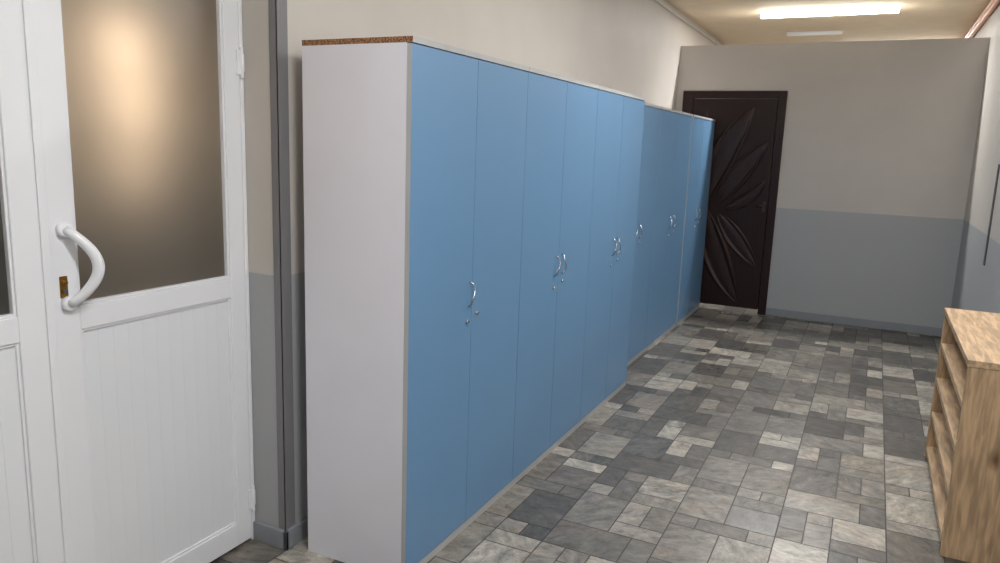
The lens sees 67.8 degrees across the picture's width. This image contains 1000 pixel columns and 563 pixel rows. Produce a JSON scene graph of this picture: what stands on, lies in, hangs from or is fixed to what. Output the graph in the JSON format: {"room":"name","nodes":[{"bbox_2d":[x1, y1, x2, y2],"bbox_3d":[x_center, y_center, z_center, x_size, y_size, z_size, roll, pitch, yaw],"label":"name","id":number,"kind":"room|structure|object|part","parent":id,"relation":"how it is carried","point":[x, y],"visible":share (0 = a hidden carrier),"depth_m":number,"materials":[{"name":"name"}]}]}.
{"room":"school corridor","nodes":[
{"label":"school corridor","id":0,"kind":"room"},
{"bbox_2d":[242,0,722,527],"bbox_3d":[1.127,-1.050,6.580,0.330,2.800,9.030,7,11,26],"label":"wall","id":1,"kind":"structure","parent":0,"point":[633,47],"depth_m":2.83,"materials":[{"name":"beige paint"}]},
{"bbox_2d":[253,516,307,550],"bbox_3d":[0.365,0.559,5.197,0.162,0.075,5.476,7,11,26],"label":"baseboard","id":2,"kind":"structure","parent":1,"relation":"attached to","point":[265,533],"depth_m":2.79,"materials":[{"name":"grey plastic"}]},
{"bbox_2d":[268,0,294,529],"bbox_3d":[-0.751,-0.423,2.545,0.032,2.725,0.053,7,11,26],"label":"trim","id":3,"kind":"structure","parent":1,"relation":"attached to","point":[277,9],"depth_m":2.59,"materials":[{"name":"grey metal"}]},
{"bbox_2d":[654,0,719,44],"bbox_3d":[1.777,-2.501,7.135,0.026,0.025,6.950,7,11,26],"label":"pipe","id":4,"kind":"object","parent":1,"relation":"attached to","point":[657,1],"visible":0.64,"depth_m":7.10,"materials":[{"name":"metal"}]},
{"bbox_2d":[210,303,969,562],"bbox_3d":[1.060,0.661,4.983,4.500,0.001,13.200,7,11,26],"label":"floor","id":5,"kind":"structure","parent":0,"point":[740,435],"depth_m":3.68,"materials":[{"name":"tile"}]},
{"bbox_2d":[302,36,529,562],"bbox_3d":[-0.287,0.067,2.881,0.456,1.822,0.853,7,11,26],"label":"locker","id":6,"kind":"object","parent":5,"relation":"on","point":[414,147],"visible":1,"depth_m":2.56,"materials":[{"name":"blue laminate"}]},
{"bbox_3d":[-0.266,-0.821,2.725,0.434,0.018,0.853,7,11,26],"label":"panel","id":7,"kind":"part","parent":6,"relation":"part of","materials":[{"name":"white laminate"}]},
{"bbox_3d":[-0.210,0.112,2.607,0.018,1.765,0.424,7,11,26],"label":"door","id":8,"kind":"part","parent":6,"relation":"part of","materials":[{"name":"blue laminate"}]},
{"bbox_3d":[-0.104,0.049,2.758,0.026,0.103,0.025,7,11,26],"label":"handle","id":9,"kind":"part","parent":6,"relation":"part of","materials":[{"name":"silver metal"}]},
{"bbox_3d":[-0.019,0.051,2.984,0.018,1.765,0.424,7,11,26],"label":"door","id":10,"kind":"part","parent":6,"relation":"part of","materials":[{"name":"blue laminate"}]},
{"bbox_2d":[511,67,598,486],"bbox_3d":[0.096,-0.056,3.634,0.456,1.822,0.853,7,11,26],"label":"locker","id":11,"kind":"object","parent":5,"relation":"on","point":[561,120],"visible":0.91,"depth_m":3.48,"materials":[{"name":"blue laminate"}]},
{"bbox_3d":[0.173,-0.011,3.360,0.018,1.765,0.424,7,11,26],"label":"door","id":12,"kind":"part","parent":11,"relation":"part of","materials":[{"name":"blue laminate"}]},
{"bbox_3d":[0.272,-0.072,3.497,0.026,0.103,0.025,7,11,26],"label":"handle","id":13,"kind":"part","parent":11,"relation":"part of","materials":[{"name":"silver metal"}]},
{"bbox_3d":[0.117,-0.944,3.478,0.434,0.018,0.853,7,11,26],"label":"panel","id":14,"kind":"part","parent":11,"relation":"part of","materials":[{"name":"white laminate"}]},
{"bbox_3d":[0.307,-0.083,3.567,0.026,0.103,0.025,7,11,26],"label":"handle","id":15,"kind":"part","parent":11,"relation":"part of","materials":[{"name":"silver metal"}]},
{"bbox_3d":[0.364,-0.072,3.737,0.018,1.765,0.424,7,11,26],"label":"door","id":16,"kind":"part","parent":11,"relation":"part of","materials":[{"name":"blue laminate"}]},
{"bbox_2d":[579,86,645,426],"bbox_3d":[0.479,-0.179,4.388,0.456,1.822,0.853,7,11,26],"label":"locker","id":17,"kind":"object","parent":5,"relation":"on","point":[620,115],"visible":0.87,"depth_m":4.25,"materials":[{"name":"blue laminate"}]},
{"bbox_3d":[0.556,-0.134,4.114,0.018,1.765,0.424,7,11,26],"label":"door","id":18,"kind":"part","parent":17,"relation":"part of","materials":[{"name":"blue laminate"}]},
{"bbox_3d":[0.500,-1.067,4.232,0.434,0.018,0.853,7,11,26],"label":"panel","id":19,"kind":"part","parent":17,"relation":"part of","materials":[{"name":"white laminate"}]},
{"bbox_3d":[0.747,-0.196,4.490,0.018,1.765,0.424,7,11,26],"label":"door","id":20,"kind":"part","parent":17,"relation":"part of","materials":[{"name":"blue laminate"}]},
{"bbox_2d":[627,103,661,365],"bbox_3d":[0.787,-0.312,5.187,0.391,1.822,0.844,7,11,26],"label":"locker","id":21,"kind":"object","parent":5,"relation":"on","point":[652,113],"visible":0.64,"depth_m":5.28,"materials":[{"name":"blue laminate"}]},
{"bbox_3d":[0.808,-1.201,5.031,0.369,0.018,0.844,7,11,26],"label":"panel","id":22,"kind":"part","parent":21,"relation":"part of","materials":[{"name":"white laminate"}]},
{"bbox_2d":[644,107,692,351],"bbox_3d":[1.199,-0.446,6.003,0.396,1.822,0.996,7,11,26],"label":"locker","id":23,"kind":"object","parent":5,"relation":"on","point":[676,126],"visible":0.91,"depth_m":5.87,"materials":[{"name":"blue laminate"}]},
{"bbox_3d":[1.238,-0.401,5.719,0.018,1.765,0.514,7,11,26],"label":"door","id":24,"kind":"part","parent":23,"relation":"part of","materials":[{"name":"blue laminate"}]},
{"bbox_3d":[1.221,-1.334,5.847,0.374,0.018,0.996,7,11,26],"label":"panel","id":25,"kind":"part","parent":23,"relation":"part of","materials":[{"name":"white laminate"}]},
{"bbox_3d":[1.461,-0.472,6.159,0.018,1.765,0.477,7,11,26],"label":"door","id":26,"kind":"part","parent":23,"relation":"part of","materials":[{"name":"blue laminate"}]},
{"bbox_2d":[676,114,714,326],"bbox_3d":[1.637,-0.585,6.858,0.401,1.822,0.934,7,11,26],"label":"locker","id":27,"kind":"object","parent":5,"relation":"on","point":[702,131],"visible":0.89,"depth_m":6.72,"materials":[{"name":"blue laminate"}]},
{"bbox_3d":[1.674,-0.539,6.566,0.018,1.765,0.429,7,11,26],"label":"door","id":28,"kind":"part","parent":27,"relation":"part of","materials":[{"name":"blue laminate"}]},
{"bbox_3d":[1.883,-0.606,6.977,0.018,1.765,0.497,7,11,26],"label":"door","id":29,"kind":"part","parent":27,"relation":"part of","materials":[{"name":"blue laminate"}]},
{"bbox_3d":[1.658,-1.474,6.703,0.379,0.018,0.934,7,11,26],"label":"panel","id":30,"kind":"part","parent":27,"relation":"part of","materials":[{"name":"white laminate"}]},
{"bbox_2d":[924,308,999,562],"bbox_3d":[2.100,0.613,3.233,0.311,0.787,1.106,7,11,26],"label":"shelf","id":31,"kind":"object","parent":5,"relation":"on","point":[962,453],"visible":1,"depth_m":2.83,"materials":[{"name":"brown wood"}]},
{"bbox_3d":[2.341,0.549,3.707,0.307,0.761,0.026,7,11,26],"label":"panel","id":32,"kind":"part","parent":31,"relation":"part of","materials":[{"name":"brown wood"}]},
{"bbox_3d":[1.861,0.704,2.761,0.307,0.761,0.026,7,11,26],"label":"panel","id":33,"kind":"part","parent":31,"relation":"part of","materials":[{"name":"brown wood"}]},
{"bbox_2d":[664,0,990,44],"bbox_3d":[1.082,-2.132,4.403,4.030,0.100,12.800,7,11,26],"label":"ceiling","id":34,"kind":"structure","parent":0,"point":[730,22],"depth_m":7.11,"materials":[{"name":"paint"}]},
{"bbox_2d":[786,30,842,35],"bbox_3d":[3.293,-2.598,7.794,0.550,0.038,0.044,7,11,26],"label":"recessed light","id":35,"kind":"object","parent":34,"relation":"in","point":[839,32],"visible":1,"depth_m":7.78,"materials":[{"name":"white plastic"}]},
{"bbox_2d":[760,6,900,18],"bbox_3d":[2.911,-2.388,6.605,1.150,0.054,0.044,7,11,26],"label":"ceiling lamp","id":36,"kind":"object","parent":34,"relation":"attached to","point":[884,9],"visible":1,"depth_m":6.58,"materials":[{"name":"white plastic"}]},
{"bbox_2d":[676,37,990,327],"bbox_3d":[2.841,-0.895,6.862,2.520,2.512,0.100,7,11,26],"label":"wall","id":37,"kind":"structure","parent":0,"point":[879,137],"depth_m":6.60,"materials":[{"name":"beige paint"}]},
{"bbox_2d":[682,91,787,314],"bbox_3d":[2.175,-0.764,7.189,0.948,2.092,0.157,7,11,26],"label":"door","id":38,"kind":"structure","parent":37,"relation":"in","point":[749,125],"depth_m":7.08,"materials":[{"name":"brown wood"}]},
{"bbox_2d":[766,307,942,336],"bbox_3d":[3.226,0.368,6.806,1.505,0.075,0.016,7,11,26],"label":"baseboard","id":39,"kind":"structure","parent":37,"relation":"attached to","point":[908,328],"depth_m":6.79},
{"bbox_2d":[951,3,999,312],"bbox_3d":[2.778,-0.490,3.808,0.120,2.800,12.600,7,11,26],"label":"wall","id":40,"kind":"structure","parent":0,"point":[977,285],"depth_m":5.45,"materials":[{"name":"beige paint"}]},
{"bbox_2d":[965,0,993,37],"bbox_3d":[4.002,-2.257,6.061,0.044,0.042,6.980,7,11,26],"label":"copper pipe","id":41,"kind":"object","parent":40,"relation":"attached to","point":[991,1],"visible":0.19,"depth_m":6.57,"materials":[{"name":"brown metal"}]},
{"bbox_2d":[967,0,999,37],"bbox_3d":[4.001,-2.211,6.069,0.044,0.042,6.980,7,11,26],"label":"copper pipe","id":42,"kind":"object","parent":40,"relation":"attached to","point":[995,3],"visible":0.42,"depth_m":6.31,"materials":[{"name":"brown metal"}]},
{"bbox_2d":[983,164,999,265],"bbox_3d":[3.216,-0.433,4.867,0.008,0.660,0.045,7,11,26],"label":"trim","id":43,"kind":"structure","parent":40,"relation":"attached to","point":[998,168],"depth_m":4.86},
{"bbox_3d":[-1.751,-0.149,1.047,0.132,2.800,3.569,7,11,26],"label":"wall","id":44,"kind":"structure","parent":0,"visible":0},
{"bbox_2d":[0,0,255,562],"bbox_3d":[-1.225,0.032,1.972,0.142,2.150,1.519,7,11,26],"label":"door","id":45,"kind":"structure","parent":44,"relation":"in","point":[126,421],"depth_m":2.22,"materials":[{"name":"white plastic"}]},
{"bbox_3d":[-1.391,-0.351,1.612,0.006,0.970,0.561,7,11,26],"label":"glass pane","id":46,"kind":"part","parent":45,"relation":"part of","materials":[{"name":"glass"}]},
{"bbox_3d":[-1.422,0.618,1.786,0.017,0.834,0.559,7,11,26],"label":"panel","id":47,"kind":"part","parent":45,"relation":"part of","materials":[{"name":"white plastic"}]},
{"bbox_3d":[-1.409,0.103,1.695,0.050,2.073,0.741,7,11,26],"label":"frame","id":48,"kind":"part","parent":45,"relation":"part of","materials":[{"name":"white plastic"}]},
{"bbox_3d":[-1.198,0.015,2.043,0.004,0.060,0.022,7,11,26],"label":"lock plate","id":49,"kind":"part","parent":45,"relation":"part of","materials":[{"name":"gold metal"}]},
{"bbox_3d":[-1.183,-0.141,2.020,0.018,0.042,0.042,7,11,26],"label":"handle mount","id":50,"kind":"part","parent":45,"relation":"part of","materials":[{"name":"white plastic"}]},
{"bbox_3d":[-1.190,0.061,2.057,0.018,0.042,0.042,7,11,26],"label":"handle mount","id":51,"kind":"part","parent":45,"relation":"part of","materials":[{"name":"white plastic"}]},
{"bbox_3d":[-1.142,-0.040,2.047,0.098,0.226,0.032,-2,11,-19],"label":"handle","id":52,"kind":"part","parent":45,"relation":"part of","materials":[{"name":"white plastic"}]},
{"bbox_3d":[-1.062,-0.457,2.260,0.006,0.970,0.539,7,11,26],"label":"glass pane","id":53,"kind":"part","parent":45,"relation":"part of","materials":[{"name":"glass"}]},
{"bbox_3d":[-1.093,0.512,2.434,0.017,0.834,0.537,7,11,26],"label":"panel","id":54,"kind":"part","parent":45,"relation":"part of","materials":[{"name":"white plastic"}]},
{"bbox_3d":[-1.261,0.028,1.990,0.060,2.150,1.519,7,11,26],"label":"frame","id":55,"kind":"part","parent":45,"relation":"part of","materials":[{"name":"white plastic"}]}
]}

